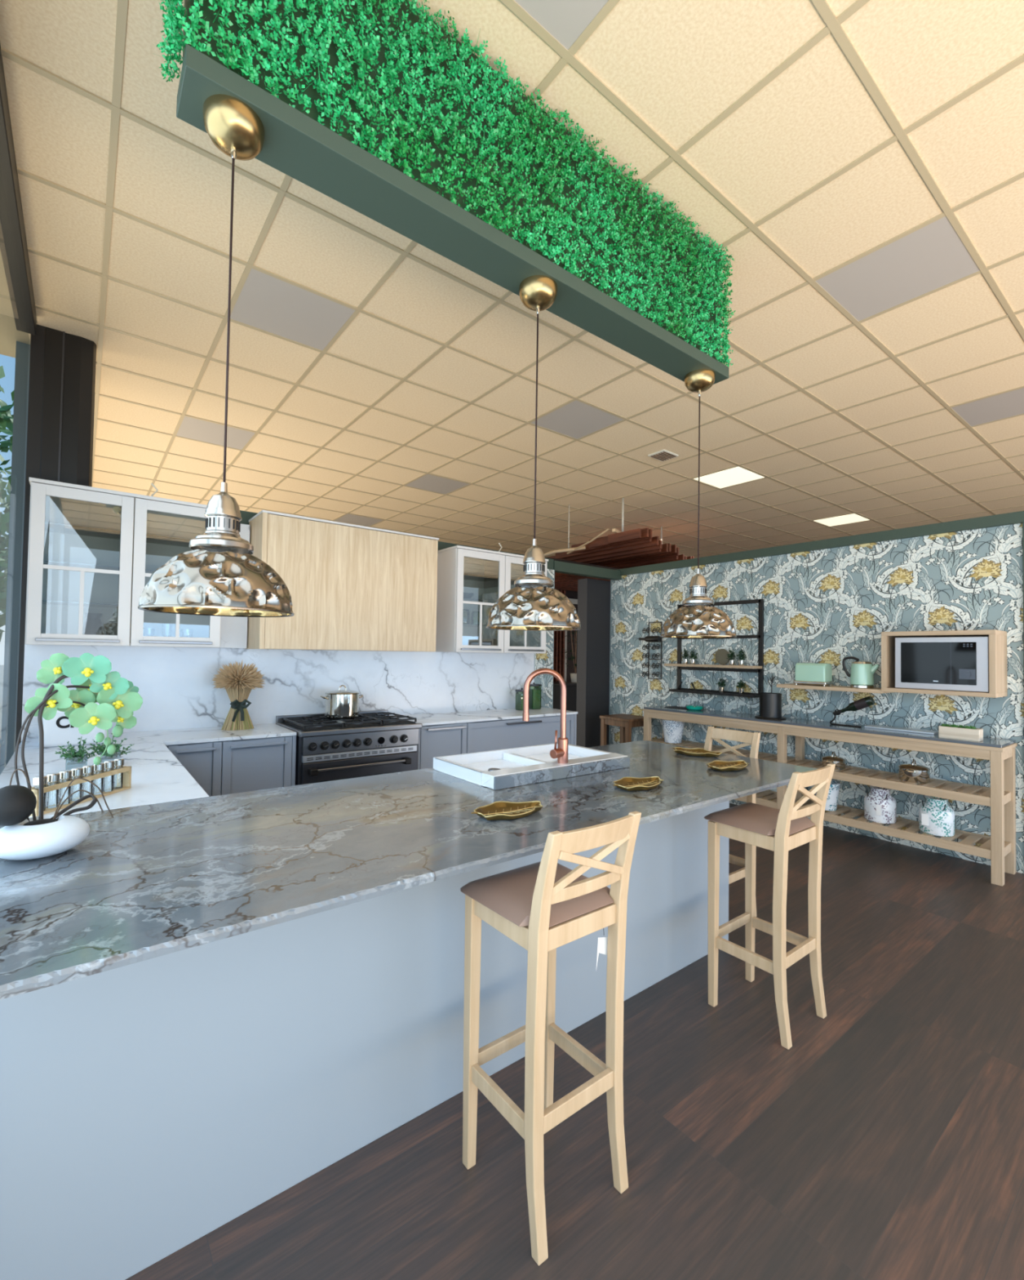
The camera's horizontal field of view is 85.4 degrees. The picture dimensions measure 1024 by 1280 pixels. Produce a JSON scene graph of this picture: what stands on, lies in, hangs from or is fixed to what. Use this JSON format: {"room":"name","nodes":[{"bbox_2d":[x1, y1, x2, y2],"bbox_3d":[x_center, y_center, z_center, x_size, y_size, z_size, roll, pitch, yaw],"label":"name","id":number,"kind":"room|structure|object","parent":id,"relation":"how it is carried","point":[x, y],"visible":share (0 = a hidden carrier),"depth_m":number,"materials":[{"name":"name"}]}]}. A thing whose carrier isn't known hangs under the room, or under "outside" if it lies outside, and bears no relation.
{"room":"kitchen","nodes":[
{"label":"kitchen","id":0,"kind":"room"},
{"bbox_2d":[0,43,37,357],"bbox_3d":[-1.082,-2.170,-0.117,1.430,0.180,9.500,2,-2,-38],"label":"roof overhang","id":1,"kind":"object","parent":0,"point":[9,335],"depth_m":3.57,"materials":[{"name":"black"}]},
{"bbox_2d":[21,504,555,741],"bbox_3d":[-1.295,0.366,4.748,4.340,2.380,0.106,2,-2,-38],"label":"wall","id":2,"kind":"structure","parent":0,"point":[176,690],"depth_m":4.40,"materials":[{"name":"white stone"}]},
{"bbox_2d":[0,44,45,746],"bbox_3d":[-0.452,-0.294,0.134,0.155,3.500,8.560,2,-2,-38],"label":"window","id":3,"kind":"structure","parent":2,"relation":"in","point":[13,242],"depth_m":3.10,"materials":[{"name":"black"}]},
{"bbox_2d":[0,341,30,774],"bbox_3d":[-3.421,-0.219,3.835,0.090,3.600,0.250,2,-2,-38],"label":"window frame","id":4,"kind":"object","parent":3,"relation":"attached to","point":[21,370],"visible":0.46,"depth_m":3.74,"materials":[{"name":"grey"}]},
{"bbox_2d":[24,477,221,647],"bbox_3d":[-2.441,-0.433,3.564,1.007,0.945,0.375,2,-2,-38],"label":"upper cabinet","id":5,"kind":"object","parent":2,"relation":"attached to","point":[91,549],"visible":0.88,"depth_m":3.48,"materials":[{"name":"white paint"}]},
{"bbox_2d":[41,600,118,608],"bbox_3d":[-2.462,-0.213,3.582,0.957,0.006,0.288,2,-2,-38],"label":"glass shelf","id":6,"kind":"object","parent":5,"relation":"attached to","point":[45,603],"depth_m":3.45,"materials":[{"name":"clear glass"}]},
{"bbox_2d":[82,613,107,635],"bbox_3d":[-2.608,-0.076,3.458,0.150,0.180,0.150,2,-2,-38],"label":"jug","id":7,"kind":"object","parent":5,"relation":"on","point":[93,624],"visible":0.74,"depth_m":3.42,"materials":[{"name":"clear glass"}]},
{"bbox_2d":[43,560,155,573],"bbox_3d":[-2.458,-0.444,3.587,0.957,0.006,0.288,2,-2,-38],"label":"glass shelf","id":8,"kind":"object","parent":5,"relation":"attached to","point":[47,562],"depth_m":3.42,"materials":[{"name":"clear glass"}]},
{"bbox_2d":[44,522,191,547],"bbox_3d":[-2.454,-0.666,3.592,0.957,0.006,0.288,2,-2,-38],"label":"glass shelf","id":9,"kind":"object","parent":5,"relation":"attached to","point":[51,529],"depth_m":3.53,"materials":[{"name":"clear glass"}]},
{"bbox_2d":[220,524,249,648],"bbox_3d":[-2.047,-0.398,4.059,0.205,0.910,0.075,2,-2,-38],"label":"filler panel","id":10,"kind":"object","parent":2,"relation":"attached to","point":[233,630],"visible":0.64,"depth_m":4.04,"materials":[{"name":"white wood"}]},
{"bbox_2d":[245,510,439,651],"bbox_3d":[-1.306,-0.400,4.430,1.410,0.965,0.400,2,-2,-38],"label":"upper cabinet","id":11,"kind":"object","parent":2,"relation":"attached to","point":[351,587],"visible":0.95,"depth_m":4.22,"materials":[{"name":"beige wood"}]},
{"bbox_2d":[240,510,554,569],"bbox_3d":[-1.282,-0.883,4.787,4.340,0.120,0.085,2,-2,-38],"label":"trim","id":12,"kind":"structure","parent":2,"relation":"attached to","point":[246,516],"depth_m":5.22,"materials":[{"name":"grey paint"}]},
{"bbox_2d":[435,545,548,653],"bbox_3d":[-0.165,-0.348,5.332,1.072,0.940,0.375,2,-2,-38],"label":"upper cabinet","id":13,"kind":"object","parent":2,"relation":"attached to","point":[488,575],"visible":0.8,"depth_m":5.19,"materials":[{"name":"white paint"}]},
{"bbox_2d":[463,573,515,584],"bbox_3d":[-0.179,-0.579,5.360,1.022,0.006,0.288,2,-2,-38],"label":"glass shelf","id":14,"kind":"object","parent":13,"relation":"attached to","point":[474,579],"depth_m":5.31,"materials":[{"name":"clear glass"}]},
{"bbox_2d":[553,560,622,580],"bbox_3d":[0.905,-0.798,6.477,1.190,0.110,0.100,2,-2,-38],"label":"trim","id":15,"kind":"structure","parent":2,"relation":"attached to","point":[564,567],"depth_m":6.39,"materials":[{"name":"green paint"}]},
{"bbox_2d":[0,0,1023,558],"bbox_3d":[2.710,-1.846,7.787,14.270,0.087,17.066,2,-2,-38],"label":"ceiling","id":16,"kind":"structure","parent":0,"point":[809,139],"depth_m":3.15,"materials":[{"name":"beige tile"}]},
{"bbox_2d":[176,416,255,449],"bbox_3d":[-2.813,-1.958,5.264,0.577,0.014,0.575,2,-2,-38],"label":"ceiling panel","id":17,"kind":"object","parent":16,"relation":"attached to","point":[190,428],"visible":1,"depth_m":5.25,"materials":[{"name":"beige"}]},
{"bbox_2d":[230,268,355,350],"bbox_3d":[-1.338,-1.982,3.366,0.577,0.014,0.575,2,-2,-38],"label":"ceiling panel","id":18,"kind":"object","parent":16,"relation":"attached to","point":[265,302],"visible":0.86,"depth_m":3.34,"materials":[{"name":"beige"}]},
{"bbox_2d":[334,514,382,526],"bbox_3d":[-2.385,-1.869,8.642,0.577,0.014,0.575,2,-2,-38],"label":"ceiling panel","id":19,"kind":"object","parent":16,"relation":"attached to","point":[349,518],"visible":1,"depth_m":8.64,"materials":[{"name":"beige"}]},
{"bbox_2d":[405,474,469,493],"bbox_3d":[-0.909,-1.893,6.744,0.577,0.014,0.575,2,-2,-38],"label":"ceiling panel","id":20,"kind":"object","parent":16,"relation":"attached to","point":[428,482],"visible":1,"depth_m":6.73,"materials":[{"name":"beige"}]},
{"bbox_2d":[176,44,728,384],"bbox_3d":[0.102,-1.365,2.114,2.360,0.055,0.165,2,-2,-38],"label":"planter box","id":21,"kind":"object","parent":16,"relation":"hanging from","point":[295,144],"visible":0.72,"depth_m":1.76,"materials":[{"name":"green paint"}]},
{"bbox_2d":[137,93,294,617],"bbox_3d":[-0.742,-0.718,1.448,0.356,1.296,0.356,2,-2,-29],"label":"pendant lamp","id":22,"kind":"object","parent":21,"relation":"hanging from","point":[220,576],"visible":1,"depth_m":1.40,"materials":[{"name":"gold metal"}]},
{"bbox_2d":[156,0,737,367],"bbox_3d":[0.131,-1.686,2.090,2.513,0.589,0.233,2,-2,-38],"label":"hedge","id":23,"kind":"object","parent":21,"relation":"on","point":[383,76],"visible":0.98,"depth_m":1.83,"materials":[{"name":"green plant"}]},
{"bbox_2d":[486,275,581,631],"bbox_3d":[0.090,-0.690,2.095,0.356,1.296,0.356,2,-2,-38],"label":"pendant lamp","id":24,"kind":"object","parent":21,"relation":"hanging from","point":[532,605],"visible":1,"depth_m":2.03,"materials":[{"name":"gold metal"}]},
{"bbox_2d":[660,368,737,638],"bbox_3d":[0.923,-0.661,2.742,0.369,1.296,0.369,2,-2,-39],"label":"pendant lamp","id":25,"kind":"object","parent":21,"relation":"hanging from","point":[700,620],"visible":1,"depth_m":2.66,"materials":[{"name":"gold metal"}]},
{"bbox_2d":[514,0,608,49],"bbox_3d":[0.137,-2.006,1.468,0.577,0.014,0.575,2,-2,-38],"label":"ceiling panel","id":26,"kind":"object","parent":16,"relation":"attached to","point":[566,20],"visible":1,"depth_m":1.77,"materials":[{"name":"beige"}]},
{"bbox_2d":[531,400,622,439],"bbox_3d":[0.566,-1.917,4.846,0.577,0.014,0.575,2,-2,-38],"label":"ceiling panel","id":27,"kind":"object","parent":16,"relation":"attached to","point":[576,420],"visible":1,"depth_m":4.83,"materials":[{"name":"beige"}]},
{"bbox_2d":[547,497,694,568],"bbox_3d":[1.690,-1.428,8.447,2.665,0.761,2.765,2,-2,-38],"label":"decoration","id":28,"kind":"object","parent":16,"relation":"hanging from","point":[634,548],"visible":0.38,"depth_m":7.53,"materials":[{"name":"brown wood"}]},
{"bbox_2d":[545,557,618,591],"bbox_3d":[1.088,-0.858,8.013,2.900,0.140,1.500,2,-2,-38],"label":"panel","id":29,"kind":"object","parent":28,"relation":"hanging from","point":[563,581],"visible":0.11,"depth_m":7.36,"materials":[{"name":"black wood"}]},
{"bbox_2d":[693,466,765,488],"bbox_3d":[2.470,-1.850,6.325,0.577,0.018,0.575,2,-2,-38],"label":"recessed light","id":30,"kind":"object","parent":16,"relation":"in","point":[736,475],"visible":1,"depth_m":6.30,"materials":[{"name":"beige plastic"}]},
{"bbox_2d":[813,513,870,526],"bbox_3d":[4.850,-1.768,8.174,0.577,0.018,0.575,2,-2,-38],"label":"recessed light","id":31,"kind":"object","parent":16,"relation":"in","point":[854,517],"visible":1,"depth_m":8.15,"materials":[{"name":"beige plastic"}]},
{"bbox_2d":[815,216,980,321],"bbox_3d":[2.041,-1.941,2.948,0.577,0.014,0.575,2,-2,-38],"label":"ceiling panel","id":32,"kind":"object","parent":16,"relation":"attached to","point":[934,256],"visible":1,"depth_m":2.92,"materials":[{"name":"grey"}]},
{"bbox_2d":[951,387,1023,426],"bbox_3d":[3.945,-1.875,4.427,0.577,0.014,0.575,2,-2,-38],"label":"ceiling panel","id":33,"kind":"object","parent":16,"relation":"attached to","point":[1009,404],"visible":1,"depth_m":4.48,"materials":[{"name":"grey"}]},
{"bbox_2d":[125,803,1023,1279],"bbox_3d":[2.635,1.720,7.726,14.270,0.060,17.000,2,-2,-38],"label":"floor","id":34,"kind":"structure","parent":0,"point":[886,1142],"depth_m":1.68,"materials":[{"name":"brown wood"}]},
{"bbox_2d":[40,326,96,486],"bbox_3d":[-2.942,-0.247,3.631,0.265,3.500,0.140,2,-2,-38],"label":"column","id":35,"kind":"structure","parent":34,"relation":"on","point":[67,436],"depth_m":3.61,"materials":[{"name":"black metal"}]},
{"bbox_2d":[165,735,296,796],"bbox_3d":[-1.964,1.085,3.775,0.788,0.875,0.588,2,-2,-38],"label":"base cabinet","id":36,"kind":"object","parent":34,"relation":"on","point":[238,766],"visible":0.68,"depth_m":3.60,"materials":[{"name":"grey paint"}]},
{"bbox_2d":[275,709,422,785],"bbox_3d":[-1.254,1.068,4.272,0.928,0.955,0.675,2,-2,-38],"label":"range cooker","id":37,"kind":"object","parent":34,"relation":"on","point":[374,742],"visible":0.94,"depth_m":4.05,"materials":[{"name":"grey metal"}]},
{"bbox_2d":[320,684,364,718],"bbox_3d":[-1.325,0.475,4.335,0.264,0.248,0.278,1,-1,10],"label":"stock pot","id":38,"kind":"object","parent":37,"relation":"on","point":[339,704],"visible":1,"depth_m":4.23,"materials":[{"name":"silver metal"}]},
{"bbox_2d":[275,715,422,737],"bbox_3d":[-1.257,0.656,4.294,0.928,0.044,0.625,2,-2,-38],"label":"cooktop","id":39,"kind":"object","parent":37,"relation":"in","point":[356,729],"depth_m":4.10,"materials":[{"name":"black metal"}]},
{"bbox_2d":[0,800,729,1279],"bbox_3d":[-0.264,1.074,2.261,2.895,0.875,0.765,2,-2,-38],"label":"kitchen island","id":40,"kind":"object","parent":34,"relation":"on","point":[148,1106],"visible":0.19,"depth_m":1.46,"materials":[{"name":"grey"}]},
{"bbox_2d":[0,740,817,999],"bbox_3d":[-0.039,0.628,2.264,3.230,0.023,1.145,2,-2,-38],"label":"island countertop","id":41,"kind":"structure","parent":40,"relation":"on","point":[150,881],"depth_m":1.56,"materials":[{"name":"grey stone"}]},
{"bbox_2d":[0,653,142,860],"bbox_3d":[-1.292,0.310,1.617,0.238,0.545,0.416,1,-1,-1],"label":"potted orchid","id":42,"kind":"object","parent":41,"relation":"on","point":[22,837],"visible":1,"depth_m":1.62,"materials":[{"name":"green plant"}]},
{"bbox_2d":[0,814,89,860],"bbox_3d":[-1.283,0.535,1.510,0.214,0.090,0.214,2,-2,-38],"label":"bowl","id":43,"kind":"object","parent":42,"relation":"attached to","point":[41,836],"depth_m":1.45,"materials":[{"name":"white ceramic"}]},
{"bbox_2d":[471,800,543,820],"bbox_3d":[-0.013,0.596,1.940,0.282,0.027,0.165,2,-2,-31],"label":"dish","id":44,"kind":"object","parent":41,"relation":"on","point":[500,810],"visible":1,"depth_m":1.96,"materials":[{"name":"gold metal"}]},
{"bbox_2d":[433,742,630,790],"bbox_3d":[0.106,0.605,2.740,0.848,0.059,0.512,2,-2,-38],"label":"sink","id":45,"kind":"object","parent":41,"relation":"in","point":[500,769],"visible":0.83,"depth_m":2.66,"materials":[{"name":"white ceramic"}]},
{"bbox_2d":[522,667,568,763],"bbox_3d":[0.160,0.352,2.583,0.216,0.441,0.089,1,-1,-4],"label":"kitchen faucet","id":46,"kind":"object","parent":45,"relation":"on","point":[561,753],"visible":1,"depth_m":2.60,"materials":[{"name":"orange metal"}]},
{"bbox_2d":[613,776,663,791],"bbox_3d":[0.541,0.615,2.376,0.282,0.027,0.165,2,-2,-35],"label":"dish","id":47,"kind":"object","parent":41,"relation":"on","point":[629,784],"visible":1,"depth_m":2.40,"materials":[{"name":"gold metal"}]},
{"bbox_2d":[671,746,722,757],"bbox_3d":[1.052,0.642,3.177,0.282,0.027,0.165,0,-2,34],"label":"dish","id":48,"kind":"object","parent":41,"relation":"on","point":[698,752],"visible":1,"depth_m":3.18,"materials":[{"name":"gold metal"}]},
{"bbox_2d":[706,760,749,771],"bbox_3d":[1.088,0.633,2.795,0.282,0.027,0.165,2,-2,-32],"label":"dish","id":49,"kind":"object","parent":41,"relation":"on","point":[722,766],"visible":1,"depth_m":2.82,"materials":[{"name":"gold metal"}]},
{"bbox_2d":[417,714,577,769],"bbox_3d":[-0.221,1.145,5.128,1.747,0.875,0.588,2,-2,-38],"label":"base cabinet","id":50,"kind":"object","parent":34,"relation":"on","point":[452,739],"visible":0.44,"depth_m":4.81,"materials":[{"name":"grey paint"}]},
{"bbox_2d":[394,706,577,725],"bbox_3d":[-0.220,0.697,5.155,1.757,0.022,0.573,2,-2,-38],"label":"countertop","id":51,"kind":"structure","parent":50,"relation":"on","point":[427,719],"depth_m":5.00,"materials":[{"name":"white stone"}]},
{"bbox_2d":[528,682,542,709],"bbox_3d":[0.223,0.570,5.689,0.126,0.271,0.126,2,-2,-38],"label":"glass jar","id":52,"kind":"object","parent":51,"relation":"on","point":[535,695],"visible":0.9,"depth_m":5.65,"materials":[{"name":"green glass"}]},
{"bbox_2d":[460,811,641,1265],"bbox_3d":[0.101,0.985,1.563,0.367,1.030,0.403,2,-2,-38],"label":"bar stool","id":53,"kind":"object","parent":34,"relation":"on","point":[546,905],"visible":1,"depth_m":1.50,"materials":[{"name":"brown wood"}]},
{"bbox_2d":[553,589,565,681],"bbox_3d":[0.447,0.449,8.259,0.860,2.440,0.100,2,-2,-38],"label":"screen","id":54,"kind":"object","parent":34,"relation":"on","point":[559,636],"visible":0.13,"depth_m":8.43,"materials":[{"name":"black"}]},
{"bbox_2d":[553,681,609,715],"bbox_3d":[1.047,1.154,8.304,1.340,1.050,0.490,2,-2,-38],"label":"sideboard","id":55,"kind":"object","parent":34,"relation":"on","point":[571,687],"visible":0.04,"depth_m":7.84,"materials":[{"name":"black wood"}]},
{"bbox_2d":[600,713,652,746],"bbox_3d":[1.287,1.252,6.311,0.400,0.765,0.430,2,-2,-38],"label":"table","id":56,"kind":"object","parent":34,"relation":"on","point":[626,722],"visible":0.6,"depth_m":6.24,"materials":[{"name":"brown wood"}]},
{"bbox_2d":[704,726,760,916],"bbox_3d":[1.161,1.041,3.170,0.403,1.030,0.367,2,-2,-38],"label":"bar stool","id":57,"kind":"object","parent":34,"relation":"on","point":[752,739],"visible":0.15,"depth_m":3.22,"materials":[{"name":"brown wood"}]},
{"bbox_2d":[704,763,835,1049],"bbox_3d":[1.067,1.018,2.307,0.367,1.030,0.403,2,-2,-38],"label":"bar stool","id":58,"kind":"object","parent":34,"relation":"on","point":[788,828],"visible":1,"depth_m":2.27,"materials":[{"name":"brown wood"}]},
{"bbox_2d":[643,705,1017,886],"bbox_3d":[2.447,1.161,4.880,0.402,0.912,2.931,2,-2,-38],"label":"console table","id":59,"kind":"object","parent":34,"relation":"on","point":[1000,847],"visible":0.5,"depth_m":4.11,"materials":[{"name":"brown wood"}]},
{"bbox_2d":[662,719,684,743],"bbox_3d":[1.689,0.950,5.823,0.244,0.238,0.244,2,-2,-38],"label":"bucket","id":60,"kind":"object","parent":59,"relation":"on","point":[673,730],"visible":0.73,"depth_m":5.74,"materials":[{"name":"grey ceramic"}]},
{"bbox_2d":[755,675,786,719],"bbox_3d":[2.343,0.514,5.032,0.260,0.385,0.260,2,-2,-38],"label":"vase","id":61,"kind":"object","parent":59,"relation":"on","point":[771,704],"visible":1,"depth_m":4.96,"materials":[{"name":"black ceramic"}]},
{"bbox_2d":[815,779,841,810],"bbox_3d":[2.616,1.288,4.614,0.204,0.223,0.204,2,-2,-38],"label":"bucket","id":62,"kind":"object","parent":59,"relation":"on","point":[832,802],"visible":0.49,"depth_m":4.54,"materials":[{"name":"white ceramic"}]},
{"bbox_2d":[822,751,846,769],"bbox_3d":[2.660,0.988,4.588,0.231,0.132,0.178,1,-1,-7],"label":"pot","id":63,"kind":"object","parent":59,"relation":"on","point":[840,762],"visible":0.91,"depth_m":4.52,"materials":[{"name":"silver metal"}]},
{"bbox_2d":[830,709,862,727],"bbox_3d":[2.723,0.637,4.538,0.012,0.132,0.236,2,-2,-38],"label":"holder","id":64,"kind":"object","parent":59,"relation":"on","point":[833,719],"visible":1,"depth_m":4.57,"materials":[{"name":"black metal"}]},
{"bbox_2d":[833,696,875,715],"bbox_3d":[2.762,0.535,4.493,0.076,0.179,0.304,2,-2,-38],"label":"wine bottle","id":65,"kind":"object","parent":64,"relation":"in","point":[859,704],"visible":1,"depth_m":4.44,"materials":[{"name":"black"}]},
{"bbox_2d":[864,785,897,823],"bbox_3d":[2.855,1.270,4.306,0.213,0.250,0.210,2,-2,-38],"label":"milk can","id":66,"kind":"object","parent":59,"relation":"on","point":[880,806],"visible":0.93,"depth_m":4.24,"materials":[{"name":"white ceramic"}]},
{"bbox_2d":[865,724,938,734],"bbox_3d":[3.011,0.691,4.295,0.140,0.016,0.460,2,-2,-38],"label":"tray","id":67,"kind":"object","parent":59,"relation":"on","point":[875,726],"visible":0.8,"depth_m":4.25,"materials":[{"name":"silver metal"}]},
{"bbox_2d":[898,759,930,783],"bbox_3d":[3.003,0.970,4.146,0.245,0.158,0.198,1,-1,-4],"label":"pot","id":68,"kind":"object","parent":59,"relation":"on","point":[914,773],"visible":1,"depth_m":4.08,"materials":[{"name":"silver metal"}]},
{"bbox_2d":[919,795,955,836],"bbox_3d":[3.076,1.267,4.021,0.213,0.250,0.210,2,-2,-38],"label":"milk can","id":69,"kind":"object","parent":59,"relation":"on","point":[936,817],"visible":0.94,"depth_m":3.96,"materials":[{"name":"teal ceramic"}]},
{"bbox_2d":[938,723,983,742],"bbox_3d":[3.130,0.641,3.872,0.106,0.104,0.229,2,-2,-38],"label":"planter box","id":70,"kind":"object","parent":59,"relation":"on","point":[971,733],"visible":1,"depth_m":3.83,"materials":[{"name":"white ceramic"}]},
{"bbox_3d":[-2.075,1.058,2.737,0.638,0.875,2.090,2,-2,-38],"label":"cabinet","id":71,"kind":"object","parent":34,"relation":"on","visible":0},
{"bbox_2d":[0,723,296,817],"bbox_3d":[-1.757,0.620,2.990,1.450,0.022,2.106,2,-2,-38],"label":"countertop","id":72,"kind":"structure","parent":71,"relation":"on","point":[157,776],"depth_m":2.65,"materials":[{"name":"white stone"}]},
{"bbox_2d":[38,702,107,747],"bbox_3d":[-2.558,0.482,3.248,0.310,0.243,0.242,2,-2,-38],"label":"bin","id":73,"kind":"object","parent":72,"relation":"on","point":[58,731],"visible":0.39,"depth_m":3.12,"materials":[{"name":"white ceramic"}]},
{"bbox_2d":[55,737,97,769],"bbox_3d":[-1.973,0.519,2.514,0.153,0.150,0.162,2,-2,-38],"label":"planter","id":74,"kind":"object","parent":72,"relation":"on","point":[77,757],"visible":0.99,"depth_m":2.50,"materials":[{"name":"green plant"}]},
{"bbox_2d":[30,765,131,816],"bbox_3d":[-1.577,0.545,2.035,0.055,0.088,0.392,1,-1,7],"label":"spice rack","id":75,"kind":"object","parent":72,"relation":"on","point":[126,770],"visible":0.63,"depth_m":2.05,"materials":[{"name":"brown wood"}]},
{"bbox_2d":[45,772,60,808],"bbox_3d":[-1.590,0.520,1.921,0.037,0.115,0.037,2,-2,-38],"label":"spice jar","id":76,"kind":"object","parent":75,"relation":"in","point":[51,777],"visible":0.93,"depth_m":1.92,"materials":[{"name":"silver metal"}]},
{"bbox_2d":[58,769,71,804],"bbox_3d":[-1.584,0.521,1.967,0.037,0.115,0.037,2,-2,-38],"label":"spice jar","id":77,"kind":"object","parent":75,"relation":"in","point":[65,774],"visible":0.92,"depth_m":1.96,"materials":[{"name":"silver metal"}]},
{"bbox_2d":[81,764,94,797],"bbox_3d":[-1.574,0.523,2.058,0.037,0.115,0.037,2,-2,-38],"label":"spice jar","id":78,"kind":"object","parent":75,"relation":"in","point":[87,769],"visible":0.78,"depth_m":2.05,"materials":[{"name":"silver metal"}]},
{"bbox_2d":[93,762,104,795],"bbox_3d":[-1.568,0.524,2.104,0.037,0.115,0.037,2,-2,-38],"label":"spice jar","id":79,"kind":"object","parent":75,"relation":"in","point":[100,766],"visible":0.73,"depth_m":2.10,"materials":[{"name":"silver metal"}]},
{"bbox_2d":[88,733,134,762],"bbox_3d":[-1.905,0.521,2.621,0.190,0.154,0.170,1,-1,-14],"label":"planter","id":80,"kind":"object","parent":72,"relation":"on","point":[101,748],"visible":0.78,"depth_m":2.63,"materials":[{"name":"clear glass"}]},
{"bbox_2d":[212,661,265,730],"bbox_3d":[-1.935,0.385,3.934,0.288,0.492,0.338,0,-2,33],"label":"sheaf","id":81,"kind":"object","parent":72,"relation":"on","point":[238,682],"visible":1,"depth_m":3.88,"materials":[{"name":"beige plant"}]},
{"bbox_2d":[559,589,610,641],"bbox_3d":[0.920,0.317,8.912,4.000,2.750,0.050,2,-2,-38],"label":"wall","id":82,"kind":"structure","parent":0,"point":[570,594],"depth_m":8.93,"materials":[{"name":"black"}]},
{"bbox_2d":[564,598,577,681],"bbox_3d":[0.952,0.522,8.682,0.420,2.330,0.050,2,-2,-38],"label":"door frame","id":83,"kind":"structure","parent":82,"relation":"attached to","point":[568,670],"depth_m":8.65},
{"bbox_2d":[576,577,610,747],"bbox_3d":[0.994,0.454,6.796,0.410,2.375,0.160,2,-2,-38],"label":"wall column","id":84,"kind":"structure","parent":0,"point":[593,698],"depth_m":6.70,"materials":[{"name":"grey paint"}]},
{"bbox_2d":[608,523,1023,873],"bbox_3d":[2.408,0.416,5.375,0.084,2.425,3.820,2,-2,-38],"label":"wall","id":85,"kind":"structure","parent":0,"point":[828,606],"depth_m":4.72,"materials":[{"name":"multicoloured paper"}]},
{"bbox_2d":[642,621,662,679],"bbox_3d":[1.591,0.118,6.316,0.025,0.650,0.263,2,-2,-38],"label":"wine rack","id":86,"kind":"object","parent":85,"relation":"attached to","point":[661,622],"visible":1,"depth_m":6.29,"materials":[{"name":"black metal"}]},
{"bbox_2d":[664,599,764,697],"bbox_3d":[2.026,0.079,5.651,0.195,0.940,1.002,2,-2,-38],"label":"wall shelf","id":87,"kind":"object","parent":85,"relation":"attached to","point":[761,624],"visible":0.87,"depth_m":5.48,"materials":[{"name":"black metal"}]},
{"bbox_2d":[669,688,759,697],"bbox_3d":[2.042,0.536,5.634,0.166,0.025,0.958,2,-2,-38],"label":"shelf","id":88,"kind":"object","parent":87,"relation":"on","point":[687,691],"depth_m":5.57,"materials":[{"name":"brown wood"}]},
{"bbox_2d":[617,511,1023,575],"bbox_3d":[2.467,-0.837,5.348,0.130,0.080,3.800,2,-2,-38],"label":"trim","id":89,"kind":"structure","parent":85,"relation":"attached to","point":[1015,517],"depth_m":4.72,"materials":[{"name":"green paint"}]},
{"bbox_2d":[777,683,891,693],"bbox_3d":[2.707,0.404,4.675,0.309,0.029,0.812,2,-2,-38],"label":"floating shelf","id":90,"kind":"object","parent":85,"relation":"attached to","point":[841,688],"visible":0.78,"depth_m":4.58,"materials":[{"name":"brown wood"}]},
{"bbox_2d":[793,662,834,686],"bbox_3d":[2.593,0.294,4.786,0.156,0.192,0.280,2,-2,-38],"label":"toaster","id":91,"kind":"object","parent":90,"relation":"on","point":[814,673],"visible":1,"depth_m":4.72,"materials":[{"name":"green metal"}]},
{"bbox_2d":[842,656,879,688],"bbox_3d":[2.808,0.260,4.469,0.220,0.252,0.166,1,-1,14],"label":"kettle","id":92,"kind":"object","parent":90,"relation":"on","point":[862,672],"visible":1,"depth_m":4.41,"materials":[{"name":"green metal"}]},
{"bbox_2d":[881,629,1008,697],"bbox_3d":[3.164,0.167,4.088,0.319,0.457,0.675,2,-2,-38],"label":"housing","id":93,"kind":"object","parent":85,"relation":"attached to","point":[998,682],"visible":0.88,"depth_m":3.91,"materials":[{"name":"brown wood"}]},
{"bbox_2d":[895,636,989,692],"bbox_3d":[3.168,0.172,4.064,0.284,0.380,0.548,2,-2,-38],"label":"microwave","id":94,"kind":"object","parent":93,"relation":"in","point":[962,664],"visible":0.97,"depth_m":3.96,"materials":[{"name":"grey metal"}]},
{"label":"outside","id":95,"kind":"structure","parent":0,"visible":0},
{"bbox_2d":[0,665,4,759],"bbox_3d":[-0.025,1.599,-0.039,120.000,0.120,120.000,2,-2,-38],"label":"ground","id":96,"kind":"structure","parent":95,"point":[2,667],"depth_m":17.18,"materials":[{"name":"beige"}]},
{"bbox_2d":[0,365,14,641],"bbox_3d":[-9.326,-1.578,8.474,3.935,6.375,3.831,2,-2,-38],"label":"tree","id":97,"kind":"object","parent":96,"relation":"on","point":[6,417],"visible":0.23,"depth_m":8.82,"materials":[{"name":"green plant"}]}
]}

